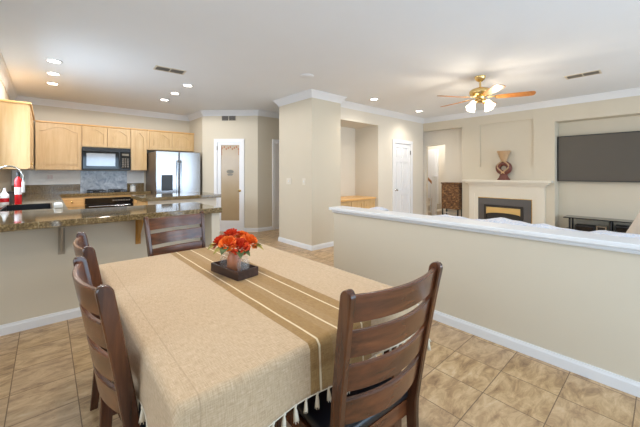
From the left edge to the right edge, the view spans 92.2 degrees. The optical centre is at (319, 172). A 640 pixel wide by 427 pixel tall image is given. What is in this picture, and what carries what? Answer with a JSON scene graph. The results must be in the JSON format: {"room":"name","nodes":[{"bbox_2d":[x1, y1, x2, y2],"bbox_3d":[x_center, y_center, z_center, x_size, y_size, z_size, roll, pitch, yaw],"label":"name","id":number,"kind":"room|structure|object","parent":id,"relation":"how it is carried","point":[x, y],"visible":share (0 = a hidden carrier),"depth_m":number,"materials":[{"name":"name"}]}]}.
{"room":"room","nodes":[
{"label":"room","id":0,"kind":"room"},
{"bbox_2d":[0,80,10,193],"bbox_3d":[-4.245,-0.040,3.967,0.120,2.740,4.330,0,0,-42],"label":"wall","id":1,"kind":"structure","parent":0,"point":[5,175],"depth_m":4.70,"materials":[{"name":"beige paint"}]},
{"bbox_2d":[0,99,34,169],"bbox_3d":[-4.683,-0.515,4.809,0.337,0.920,1.770,0,0,-42],"label":"upper cabinet","id":2,"kind":"object","parent":1,"relation":"attached to","point":[17,118],"visible":1,"depth_m":4.17,"materials":[{"name":"brown wood"}]},
{"bbox_2d":[11,104,188,190],"bbox_3d":[-4.495,-0.040,6.720,3.400,2.740,0.120,0,0,-42],"label":"wall","id":3,"kind":"structure","parent":0,"point":[43,113],"depth_m":6.56,"materials":[{"name":"beige paint"}]},
{"bbox_2d":[46,174,53,179],"bbox_3d":[-5.231,0.080,5.968,0.120,0.120,0.008,0,0,-42],"label":"outlet cover","id":4,"kind":"object","parent":3,"relation":"attached to","point":[48,176],"visible":1,"depth_m":5.96,"materials":[{"name":"white plastic"}]},
{"bbox_2d":[35,120,81,169],"bbox_3d":[-5.022,-0.507,5.928,0.670,0.905,0.355,0,0,-42],"label":"upper cabinet","id":5,"kind":"object","parent":3,"relation":"attached to","point":[58,145],"visible":1,"depth_m":5.79,"materials":[{"name":"brown wood"}]},
{"bbox_2d":[12,170,143,184],"bbox_3d":[-4.830,0.086,6.336,2.140,0.279,0.010,0,0,-42],"label":"backsplash","id":6,"kind":"structure","parent":3,"relation":"attached to","point":[31,177],"depth_m":6.04,"materials":[{"name":"white paint"}]},
{"bbox_2d":[12,183,143,193],"bbox_3d":[-4.828,0.305,6.334,2.140,0.160,0.015,0,0,-42],"label":"backsplash","id":7,"kind":"structure","parent":3,"relation":"attached to","point":[58,188],"depth_m":6.03,"materials":[{"name":"brown stone"}]},
{"bbox_2d":[80,171,126,191],"bbox_3d":[-4.582,0.169,6.555,0.816,0.433,0.012,0,0,-42],"label":"backsplash","id":8,"kind":"structure","parent":3,"relation":"attached to","point":[89,180],"depth_m":6.52,"materials":[{"name":"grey stone"}]},
{"bbox_2d":[81,124,130,148],"bbox_3d":[-4.463,-0.738,6.425,0.823,0.445,0.355,0,0,-42],"label":"upper cabinet","id":9,"kind":"object","parent":3,"relation":"attached to","point":[99,136],"visible":0.99,"depth_m":6.28,"materials":[{"name":"brown wood"}]},
{"bbox_2d":[82,147,130,169],"bbox_3d":[-4.439,-0.286,6.399,0.817,0.452,0.415,0,0,-42],"label":"microwave","id":10,"kind":"object","parent":9,"relation":"attached to","point":[93,158],"visible":0.96,"depth_m":6.25,"materials":[{"name":"black metal"}]},
{"bbox_2d":[127,128,146,170],"bbox_3d":[-4.037,-0.507,6.803,0.313,0.905,0.355,0,0,-42],"label":"upper cabinet","id":11,"kind":"object","parent":3,"relation":"attached to","point":[138,137],"visible":0.95,"depth_m":6.68,"materials":[{"name":"brown wood"}]},
{"bbox_2d":[0,50,278,120],"bbox_3d":[-2.079,-1.353,5.971,5.780,0.115,4.210,0,0,-42],"label":"trim","id":12,"kind":"structure","parent":3,"relation":"attached to","point":[5,78],"depth_m":6.61,"materials":[{"name":"white paint"}]},
{"bbox_2d":[147,129,193,151],"bbox_3d":[-3.538,-0.738,7.246,1.017,0.445,0.355,0,0,-42],"label":"upper cabinet","id":13,"kind":"object","parent":3,"relation":"attached to","point":[157,140],"visible":0.97,"depth_m":7.09,"materials":[{"name":"brown wood"}]},
{"bbox_2d":[0,213,219,324],"bbox_3d":[-2.031,0.887,2.931,2.055,0.885,0.400,0,0,-42],"label":"wall","id":14,"kind":"structure","parent":0,"point":[35,281],"depth_m":2.72,"materials":[{"name":"beige paint"}]},
{"bbox_2d":[0,307,81,335],"bbox_3d":[-2.067,1.288,2.995,1.845,0.085,0.016,0,0,-42],"label":"baseboard","id":15,"kind":"structure","parent":14,"relation":"attached to","point":[5,329],"depth_m":2.67,"materials":[{"name":"white paint"}]},
{"bbox_2d":[58,227,64,254],"bbox_3d":[-2.246,0.588,2.680,0.048,0.285,0.250,0,0,-42],"label":"bracket","id":16,"kind":"object","parent":14,"relation":"attached to","point":[61,230],"visible":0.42,"depth_m":2.76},
{"bbox_2d":[0,202,221,231],"bbox_3d":[-2.106,0.414,3.119,1.948,0.058,0.860,0,0,-42],"label":"countertop","id":17,"kind":"structure","parent":14,"relation":"on","point":[59,218],"depth_m":2.86,"materials":[{"name":"brown stone"}]},
{"bbox_2d":[135,220,142,243],"bbox_3d":[-1.793,0.588,3.082,0.048,0.285,0.250,0,0,-42],"label":"bracket","id":18,"kind":"object","parent":14,"relation":"attached to","point":[138,223],"visible":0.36,"depth_m":3.15,"materials":[{"name":"brown wood"}]},
{"bbox_2d":[189,117,201,191],"bbox_3d":[-2.921,-0.040,7.416,0.120,2.740,0.930,0,0,-42],"label":"wall","id":19,"kind":"structure","parent":0,"point":[195,126],"depth_m":7.26,"materials":[{"name":"beige paint"}]},
{"bbox_2d":[202,115,257,227],"bbox_3d":[-2.043,-0.040,7.043,1.280,2.740,0.100,0,0,3],"label":"wall","id":20,"kind":"structure","parent":0,"point":[245,127],"depth_m":6.97,"materials":[{"name":"beige paint"}]},
{"bbox_2d":[214,139,243,230],"bbox_3d":[-2.062,0.278,6.986,0.698,2.105,0.106,0,0,3],"label":"door","id":21,"kind":"structure","parent":20,"relation":"in","point":[228,153],"depth_m":7.01,"materials":[{"name":"white paint"}]},
{"bbox_2d":[221,116,236,121],"bbox_3d":[-2.071,-1.245,6.990,0.360,0.150,0.008,0,0,3],"label":"air vent","id":22,"kind":"object","parent":20,"relation":"in","point":[223,118],"visible":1,"depth_m":6.99,"materials":[{"name":"white metal"}]},
{"bbox_2d":[258,116,278,227],"bbox_3d":[-0.754,-0.040,7.601,1.835,2.740,0.100,0,0,-42],"label":"wall","id":23,"kind":"structure","parent":0,"point":[268,127],"depth_m":7.09,"materials":[{"name":"beige paint"}]},
{"bbox_2d":[244,226,272,231],"bbox_3d":[-1.391,1.288,7.022,0.655,0.085,0.149,0,0,-22],"label":"baseboard","id":24,"kind":"structure","parent":23,"relation":"attached to","point":[270,227],"depth_m":6.96,"materials":[{"name":"white paint"}]},
{"bbox_2d":[272,139,278,229],"bbox_3d":[-0.793,0.270,7.535,0.920,2.120,0.088,0,0,-42],"label":"door","id":25,"kind":"structure","parent":23,"relation":"in","point":[275,143],"depth_m":7.31,"materials":[{"name":"white paint"}]},
{"bbox_2d":[279,98,340,245],"bbox_3d":[-0.207,-0.040,5.881,0.700,2.740,0.990,0,0,-42],"label":"wall pillar","id":26,"kind":"structure","parent":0,"point":[310,128],"depth_m":5.54,"materials":[{"name":"beige paint"}]},
{"bbox_2d":[286,178,290,183],"bbox_3d":[-0.587,0.152,5.771,0.015,0.115,0.150,0,0,-42],"label":"light switch","id":27,"kind":"object","parent":26,"relation":"attached to","point":[288,180],"visible":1,"depth_m":5.78,"materials":[{"name":"beige paint"}]},
{"bbox_2d":[278,237,333,250],"bbox_3d":[0.236,1.288,6.274,1.916,0.085,1.022,0,0,-42],"label":"baseboard","id":28,"kind":"structure","parent":26,"relation":"attached to","point":[284,240],"depth_m":5.50,"materials":[{"name":"white paint"}]},
{"bbox_2d":[0,0,639,118],"bbox_3d":[1.581,-1.460,4.546,12.000,0.100,11.500,0,0,-42],"label":"ceiling","id":29,"kind":"structure","parent":0,"point":[234,54],"depth_m":3.54,"materials":[{"name":"white paint"}]},
{"bbox_2d":[45,82,59,84],"bbox_3d":[-4.203,-1.404,4.840,0.176,0.012,0.176,0,0,-42],"label":"recessed light","id":30,"kind":"object","parent":29,"relation":"in","point":[49,83],"visible":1,"depth_m":4.83,"materials":[{"name":"white paint"}]},
{"bbox_2d":[45,71,60,75],"bbox_3d":[-3.775,-1.404,4.357,0.176,0.012,0.176,0,0,-42],"label":"recessed light","id":31,"kind":"object","parent":29,"relation":"in","point":[46,72],"visible":1,"depth_m":4.34,"materials":[{"name":"white paint"}]},
{"bbox_2d":[45,58,62,63],"bbox_3d":[-3.340,-1.404,3.868,0.176,0.012,0.176,0,0,-42],"label":"recessed light","id":32,"kind":"object","parent":29,"relation":"in","point":[50,60],"visible":1,"depth_m":3.87,"materials":[{"name":"white paint"}]},
{"bbox_2d":[153,65,185,74],"bbox_3d":[-2.051,-1.406,4.210,0.380,0.008,0.190,0,0,-38],"label":"ceiling vent","id":33,"kind":"object","parent":29,"relation":"in","point":[157,67],"visible":1,"depth_m":4.19,"materials":[{"name":"white metal"}]},
{"bbox_2d":[182,84,192,86],"bbox_3d":[-2.125,-1.404,4.947,0.176,0.012,0.176,0,0,-42],"label":"recessed light","id":34,"kind":"object","parent":29,"relation":"in","point":[184,85],"visible":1,"depth_m":4.94,"materials":[{"name":"white paint"}]},
{"bbox_2d":[300,74,313,78],"bbox_3d":[-0.188,-1.403,4.474,0.200,0.013,0.200,0,0,-42],"label":"smoke detector","id":35,"kind":"object","parent":29,"relation":"attached to","point":[306,76],"visible":1,"depth_m":4.46,"materials":[{"name":"white paint"}]},
{"bbox_2d":[439,75,535,111],"bbox_3d":[2.357,-1.159,4.539,1.271,0.503,1.297,0,0,-42],"label":"ceiling fan","id":36,"kind":"object","parent":29,"relation":"hanging from","point":[479,93],"visible":1,"depth_m":4.39,"materials":[{"name":"gold metal"}]},
{"bbox_2d":[564,70,601,79],"bbox_3d":[3.765,-1.406,4.412,0.200,0.008,0.390,0,0,-42],"label":"ceiling vent","id":37,"kind":"object","parent":29,"relation":"in","point":[595,72],"visible":1,"depth_m":4.39,"materials":[{"name":"white metal"}]},
{"bbox_2d":[0,228,639,426],"bbox_3d":[1.581,1.380,4.546,12.000,0.100,11.500,0,0,-42],"label":"floor","id":38,"kind":"structure","parent":0,"point":[469,380],"depth_m":1.91,"materials":[{"name":"tile"}]},
{"bbox_2d":[61,197,83,209],"bbox_3d":[-4.788,0.887,5.925,0.363,0.885,0.660,0,0,-42],"label":"base cabinet","id":39,"kind":"object","parent":38,"relation":"on","point":[72,203],"visible":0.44,"depth_m":5.72,"materials":[{"name":"brown wood"}]},
{"bbox_2d":[73,232,117,414],"bbox_3d":[-1.026,0.830,1.701,0.530,1.000,0.476,0,0,-41],"label":"dining chair","id":40,"kind":"object","parent":38,"relation":"on","point":[81,246],"visible":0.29,"depth_m":1.46,"materials":[{"name":"brown wood"}]},
{"bbox_2d":[84,195,132,208],"bbox_3d":[-4.341,0.887,6.305,0.806,0.885,0.686,0,0,-42],"label":"oven","id":41,"kind":"object","parent":38,"relation":"on","point":[110,200],"visible":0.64,"depth_m":6.06,"materials":[{"name":"black metal"}]},
{"bbox_2d":[72,256,145,426],"bbox_3d":[-0.641,0.830,1.221,0.476,1.000,0.530,0,0,45],"label":"dining chair","id":42,"kind":"object","parent":38,"relation":"on","point":[98,306],"visible":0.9,"depth_m":0.96,"materials":[{"name":"brown wood"}]},
{"bbox_2d":[111,381,145,426],"bbox_3d":[-0.591,0.861,1.271,0.390,0.046,0.389,0,0,45],"label":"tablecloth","id":43,"kind":"object","parent":42,"relation":"on","point":[142,425],"depth_m":1.07,"materials":[{"name":"beige fabric"}]},
{"bbox_2d":[133,194,143,205],"bbox_3d":[-3.929,0.887,6.688,0.315,0.885,0.660,0,0,-42],"label":"base cabinet","id":44,"kind":"object","parent":38,"relation":"on","point":[134,200],"visible":0.02,"depth_m":6.38,"materials":[{"name":"brown wood"}]},
{"bbox_2d":[146,151,199,193],"bbox_3d":[-3.302,0.425,6.946,0.915,1.770,0.927,0,0,-42],"label":"refrigerator","id":45,"kind":"object","parent":38,"relation":"on","point":[167,172],"visible":0.58,"depth_m":6.61,"materials":[{"name":"silver metal"}]},
{"bbox_2d":[143,211,205,256],"bbox_3d":[-1.001,0.830,2.355,0.530,1.000,0.476,0,0,40],"label":"dining chair","id":46,"kind":"object","parent":38,"relation":"on","point":[152,239],"visible":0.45,"depth_m":2.49,"materials":[{"name":"brown wood"}]},
{"bbox_2d":[131,192,220,205],"bbox_3d":[-2.551,0.858,5.491,1.275,0.945,0.840,0,0,-42],"label":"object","id":47,"kind":"object","parent":38,"relation":"on","point":[199,197],"visible":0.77,"depth_m":5.27,"materials":[{"name":"beige stone"}]},
{"bbox_2d":[274,261,442,426],"bbox_3d":[0.121,0.830,1.183,0.476,1.000,0.530,0,0,-38],"label":"dining chair","id":48,"kind":"object","parent":38,"relation":"on","point":[375,399],"visible":0.96,"depth_m":0.98,"materials":[{"name":"brown wood"}]},
{"bbox_2d":[297,377,407,426],"bbox_3d":[0.078,0.861,1.238,0.390,0.046,0.389,0,0,-38],"label":"seat cushion","id":49,"kind":"object","parent":48,"relation":"on","point":[320,417],"depth_m":1.10,"materials":[{"name":"black leather"}]},
{"bbox_2d":[341,196,375,208],"bbox_3d":[0.602,0.932,6.702,1.190,0.795,0.625,0,0,-42],"label":"base cabinet","id":50,"kind":"object","parent":38,"relation":"on","point":[368,202],"visible":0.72,"depth_m":6.58,"materials":[{"name":"brown wood"}]},
{"bbox_2d":[384,343,401,426],"bbox_3d":[-0.462,0.949,1.666,1.042,0.762,1.525,0,0,-42],"label":"dining table","id":51,"kind":"object","parent":38,"relation":"on","point":[399,423],"visible":0.11,"depth_m":1.42,"materials":[{"name":"brown wood"}]},
{"bbox_2d":[99,242,430,426],"bbox_3d":[-0.465,0.694,1.673,1.198,0.266,1.672,0,0,-42],"label":"tablecloth","id":52,"kind":"object","parent":51,"relation":"on","point":[205,347],"visible":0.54,"depth_m":1.09,"materials":[{"name":"fabric"}]},
{"bbox_2d":[211,259,257,280],"bbox_3d":[-0.482,0.537,1.728,0.264,0.047,0.132,0,0,40],"label":"tray","id":53,"kind":"object","parent":52,"relation":"on","point":[220,267],"visible":0.78,"depth_m":1.68,"materials":[{"name":"brown wood"}]},
{"bbox_2d":[227,251,240,271],"bbox_3d":[-0.482,0.495,1.728,0.076,0.115,0.076,0,0,-42],"label":"jar","id":54,"kind":"object","parent":53,"relation":"in","point":[233,261],"visible":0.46,"depth_m":1.70,"materials":[{"name":"pink glass"}]},
{"bbox_2d":[207,234,228,251],"bbox_3d":[-0.565,0.423,1.722,0.137,0.158,0.113,0,0,-42],"label":"rose","id":55,"kind":"object","parent":54,"relation":"in","point":[216,240],"visible":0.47,"depth_m":1.71,"materials":[{"name":"red plant"}]},
{"bbox_2d":[213,236,236,254],"bbox_3d":[-0.511,0.422,1.661,0.138,0.159,0.111,0,0,-42],"label":"rose","id":56,"kind":"object","parent":54,"relation":"in","point":[226,240],"visible":0.99,"depth_m":1.66,"materials":[{"name":"orange plant"}]},
{"bbox_2d":[223,228,240,235],"bbox_3d":[-0.506,0.409,1.767,0.107,0.185,0.112,0,0,21],"label":"rose","id":57,"kind":"object","parent":54,"relation":"in","point":[230,232],"visible":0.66,"depth_m":1.75,"materials":[{"name":"red plant"}]},
{"bbox_2d":[229,238,249,257],"bbox_3d":[-0.434,0.429,1.680,0.117,0.146,0.140,0,0,-42],"label":"rose","id":58,"kind":"object","parent":54,"relation":"in","point":[240,242],"visible":0.97,"depth_m":1.66,"materials":[{"name":"red plant"}]},
{"bbox_2d":[233,230,247,248],"bbox_3d":[-0.466,0.419,1.799,0.123,0.166,0.105,0,0,-42],"label":"rose","id":59,"kind":"object","parent":54,"relation":"in","point":[241,231],"visible":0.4,"depth_m":1.79,"materials":[{"name":"orange plant"}]},
{"bbox_2d":[240,234,262,249],"bbox_3d":[-0.398,0.423,1.739,0.144,0.158,0.122,0,0,-42],"label":"rose","id":60,"kind":"object","parent":54,"relation":"in","point":[250,238],"visible":0.8,"depth_m":1.74,"materials":[{"name":"orange plant"}]},
{"bbox_2d":[428,175,436,215],"bbox_3d":[3.060,0.399,9.357,0.140,1.862,1.021,0,0,-42],"label":"stair railing","id":61,"kind":"object","parent":38,"relation":"on","point":[433,182],"visible":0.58,"depth_m":9.00,"materials":[{"name":"white paint"}]},
{"bbox_2d":[428,198,444,215],"bbox_3d":[3.329,0.990,9.769,1.050,0.680,1.000,0,0,-42],"label":"stairs","id":62,"kind":"structure","parent":38,"relation":"on","point":[439,210],"depth_m":9.54,"materials":[{"name":"beige carpet"}]},
{"bbox_2d":[441,182,461,216],"bbox_3d":[3.225,0.780,7.510,0.285,1.100,0.450,0,0,-42],"label":"chest","id":63,"kind":"object","parent":38,"relation":"on","point":[451,192],"visible":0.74,"depth_m":7.39,"materials":[{"name":"wood"}]},
{"bbox_2d":[462,179,552,223],"bbox_3d":[3.922,0.741,6.578,0.200,1.178,1.690,0,0,-42],"label":"fireplace","id":64,"kind":"object","parent":38,"relation":"on","point":[518,200],"visible":0.77,"depth_m":6.54,"materials":[{"name":"white paint"}]},
{"bbox_2d":[486,207,519,215],"bbox_3d":[3.951,0.830,6.657,0.028,0.160,0.670,0,0,-42],"label":"hood","id":65,"kind":"object","parent":64,"relation":"attached to","point":[490,211],"depth_m":6.65,"materials":[{"name":"gold metal"}]},
{"bbox_2d":[495,151,511,179],"bbox_3d":[3.918,-0.160,6.567,0.189,0.620,0.320,0,0,-42],"label":"vase","id":66,"kind":"object","parent":64,"relation":"on","point":[503,155],"visible":0.97,"depth_m":6.51,"materials":[{"name":"red ceramic"}]},
{"bbox_2d":[462,179,552,186],"bbox_3d":[3.922,0.208,6.578,0.200,0.113,1.690,0,0,-42],"label":"mantel shelf","id":67,"kind":"object","parent":64,"relation":"attached to","point":[473,183],"depth_m":6.50,"materials":[{"name":"white paint"}]},
{"bbox_2d":[563,215,633,231],"bbox_3d":[5.154,1.077,5.446,0.380,0.506,1.300,0,0,-42],"label":"media stand","id":68,"kind":"object","parent":38,"relation":"on","point":[611,221],"visible":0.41,"depth_m":5.55,"materials":[{"name":"black glass"}]},
{"bbox_2d":[574,223,596,231],"bbox_3d":[4.909,1.013,5.696,0.254,0.100,0.280,0,0,-42],"label":"media box","id":69,"kind":"object","parent":68,"relation":"on","point":[580,227],"visible":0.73,"depth_m":5.64,"materials":[{"name":"black plastic"}]},
{"bbox_2d":[563,215,633,222],"bbox_3d":[5.154,0.832,5.446,0.380,0.016,1.300,0,0,-42],"label":"shelf","id":70,"kind":"object","parent":68,"relation":"attached to","point":[610,220],"depth_m":5.55,"materials":[{"name":"black glass"}]},
{"bbox_2d":[596,224,607,230],"bbox_3d":[5.062,1.003,5.524,0.254,0.120,0.140,0,0,-42],"label":"media box","id":71,"kind":"object","parent":68,"relation":"on","point":[598,227],"visible":0.56,"depth_m":5.46,"materials":[{"name":"grey plastic"}]},
{"bbox_2d":[615,224,629,232],"bbox_3d":[5.255,0.988,5.307,0.254,0.150,0.240,0,0,-42],"label":"media box","id":72,"kind":"object","parent":68,"relation":"on","point":[618,228],"visible":0.36,"depth_m":5.26,"materials":[{"name":"black plastic"}]},
{"bbox_3d":[-4.138,0.888,4.423,0.640,0.885,3.770,0,0,-42],"label":"base cabinet","id":73,"kind":"object","parent":38,"relation":"on","visible":0},
{"bbox_2d":[0,190,150,213],"bbox_3d":[-3.576,0.414,4.922,2.143,0.058,3.780,0,0,-42],"label":"countertop","id":74,"kind":"structure","parent":73,"relation":"on","point":[33,198],"depth_m":5.05,"materials":[{"name":"brown stone"}]},
{"bbox_2d":[0,188,8,204],"bbox_3d":[-3.846,0.285,3.753,0.086,0.200,0.084,0,0,-42],"label":"soap bottle","id":75,"kind":"object","parent":74,"relation":"on","point":[4,196],"visible":1,"depth_m":3.73,"materials":[{"name":"white plastic"}]},
{"bbox_2d":[7,191,13,203],"bbox_3d":[-3.882,0.305,3.868,0.062,0.160,0.061,0,0,-42],"label":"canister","id":76,"kind":"object","parent":74,"relation":"on","point":[11,193],"visible":0.84,"depth_m":3.85,"materials":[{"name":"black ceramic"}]},
{"bbox_2d":[0,165,24,192],"bbox_3d":[-3.407,0.151,3.358,0.274,0.468,0.113,0,0,-42],"label":"faucet","id":77,"kind":"object","parent":74,"relation":"on","point":[23,181],"visible":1,"depth_m":3.45,"materials":[{"name":"grey metal"}]},
{"bbox_2d":[14,170,21,203],"bbox_3d":[-3.725,0.175,3.800,0.070,0.420,0.100,0,0,-42],"label":"bottle","id":78,"kind":"object","parent":74,"relation":"on","point":[18,181],"visible":0.89,"depth_m":3.79,"materials":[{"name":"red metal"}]},
{"bbox_2d":[0,203,51,211],"bbox_3d":[-3.333,0.491,3.513,0.412,0.208,0.832,0,0,-42],"label":"sink","id":79,"kind":"object","parent":74,"relation":"in","point":[44,205],"visible":0.1,"depth_m":3.79,"materials":[{"name":"black metal"}]},
{"bbox_2d":[54,202,62,207],"bbox_3d":[-2.927,0.360,3.445,0.073,0.050,0.200,0,0,-42],"label":"soap dish","id":80,"kind":"object","parent":74,"relation":"on","point":[57,204],"visible":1,"depth_m":3.38,"materials":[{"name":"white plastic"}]},
{"bbox_2d":[85,189,129,192],"bbox_3d":[-4.370,0.364,6.323,0.740,0.042,0.500,0,0,-42],"label":"cooktop","id":81,"kind":"object","parent":74,"relation":"in","point":[98,190],"visible":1,"depth_m":6.28,"materials":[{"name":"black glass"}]},
{"bbox_2d":[130,184,135,190],"bbox_3d":[-4.091,0.318,6.732,0.110,0.135,0.108,0,0,-42],"label":"jar","id":82,"kind":"object","parent":74,"relation":"on","point":[132,187],"visible":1,"depth_m":6.69,"materials":[{"name":"white ceramic"}]},
{"bbox_3d":[1.951,0.895,2.849,0.980,0.870,3.170,0,0,-42],"label":"sofa","id":83,"kind":"object","parent":38,"relation":"on","visible":0},
{"bbox_2d":[369,207,388,210],"bbox_3d":[0.700,0.549,3.710,0.309,0.291,0.187,0,0,-42],"label":"throw blanket","id":84,"kind":"object","parent":83,"relation":"on","point":[377,208],"visible":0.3,"depth_m":3.66,"materials":[{"name":"white fabric"}]},
{"bbox_2d":[433,214,639,238],"bbox_3d":[1.936,0.547,2.320,0.312,0.306,2.303,0,0,-42],"label":"throw blanket","id":85,"kind":"object","parent":83,"relation":"on","point":[500,219],"visible":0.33,"depth_m":2.44,"materials":[{"name":"white fabric"}]},
{"bbox_2d":[626,211,639,233],"bbox_3d":[2.489,0.436,2.076,0.229,0.738,0.755,0,0,-42],"label":"pillow","id":86,"kind":"object","parent":83,"relation":"on","point":[634,228],"visible":0.28,"depth_m":2.24,"materials":[{"name":"beige fabric"}]},
{"bbox_2d":[341,107,422,214],"bbox_3d":[1.219,-0.040,7.287,3.300,2.740,0.780,0,0,-42],"label":"wall","id":87,"kind":"structure","parent":0,"point":[366,138],"depth_m":7.11,"materials":[{"name":"beige paint"}]},
{"bbox_2d":[392,139,412,212],"bbox_3d":[2.005,0.270,7.456,0.840,2.120,0.111,0,0,-42],"label":"door","id":88,"kind":"structure","parent":87,"relation":"in","point":[401,153],"depth_m":7.44,"materials":[{"name":"white paint"}]},
{"bbox_2d":[428,145,444,208],"bbox_3d":[3.209,-0.040,9.535,2.140,2.740,5.200,0,0,-42],"label":"wall","id":89,"kind":"structure","parent":0,"point":[441,148],"depth_m":10.14,"materials":[{"name":"beige paint"}]},
{"bbox_2d":[428,149,437,202],"bbox_3d":[3.613,0.270,10.476,0.085,2.120,0.830,0,0,-42],"label":"door","id":90,"kind":"structure","parent":89,"relation":"in","point":[432,153],"depth_m":10.26,"materials":[{"name":"white paint"}]},
{"bbox_2d":[423,128,461,215],"bbox_3d":[3.211,-0.040,7.846,0.100,2.740,1.270,0,0,-42],"label":"wall","id":91,"kind":"structure","parent":0,"point":[451,138],"depth_m":7.77,"materials":[{"name":"beige paint"}]},
{"bbox_2d":[334,213,639,397],"bbox_3d":[1.748,0.899,2.100,0.156,0.862,4.620,0,0,-42],"label":"wall","id":92,"kind":"structure","parent":0,"point":[582,304],"depth_m":2.28,"materials":[{"name":"beige paint"}]},
{"bbox_2d":[329,206,639,254],"bbox_3d":[1.743,0.451,2.119,0.250,0.066,4.655,0,0,-42],"label":"trim","id":93,"kind":"structure","parent":92,"relation":"on","point":[581,239],"depth_m":2.33,"materials":[{"name":"white paint"}]},
{"bbox_2d":[423,95,639,226],"bbox_3d":[5.263,-0.040,5.308,0.120,2.740,7.550,0,0,-42],"label":"wall","id":94,"kind":"structure","parent":0,"point":[530,135],"depth_m":6.39,"materials":[{"name":"beige paint"}]},
{"bbox_2d":[273,88,639,123],"bbox_3d":[3.371,-1.353,4.273,4.085,0.115,8.315,0,0,-42],"label":"trim","id":95,"kind":"structure","parent":94,"relation":"attached to","point":[311,93],"depth_m":6.03,"materials":[{"name":"white paint"}]},
{"bbox_2d":[556,114,639,231],"bbox_3d":[5.496,-0.040,5.347,0.280,2.740,2.400,0,0,-42],"label":"niche","id":96,"kind":"object","parent":94,"relation":"in","point":[614,200],"visible":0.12,"depth_m":5.77,"materials":[{"name":"beige paint"}]},
{"bbox_2d":[557,131,639,181],"bbox_3d":[5.277,-0.280,5.555,0.129,0.880,1.580,0,0,-42],"label":"television","id":97,"kind":"object","parent":96,"relation":"attached to","point":[604,157],"visible":1,"depth_m":5.63,"materials":[{"name":"black plastic"}]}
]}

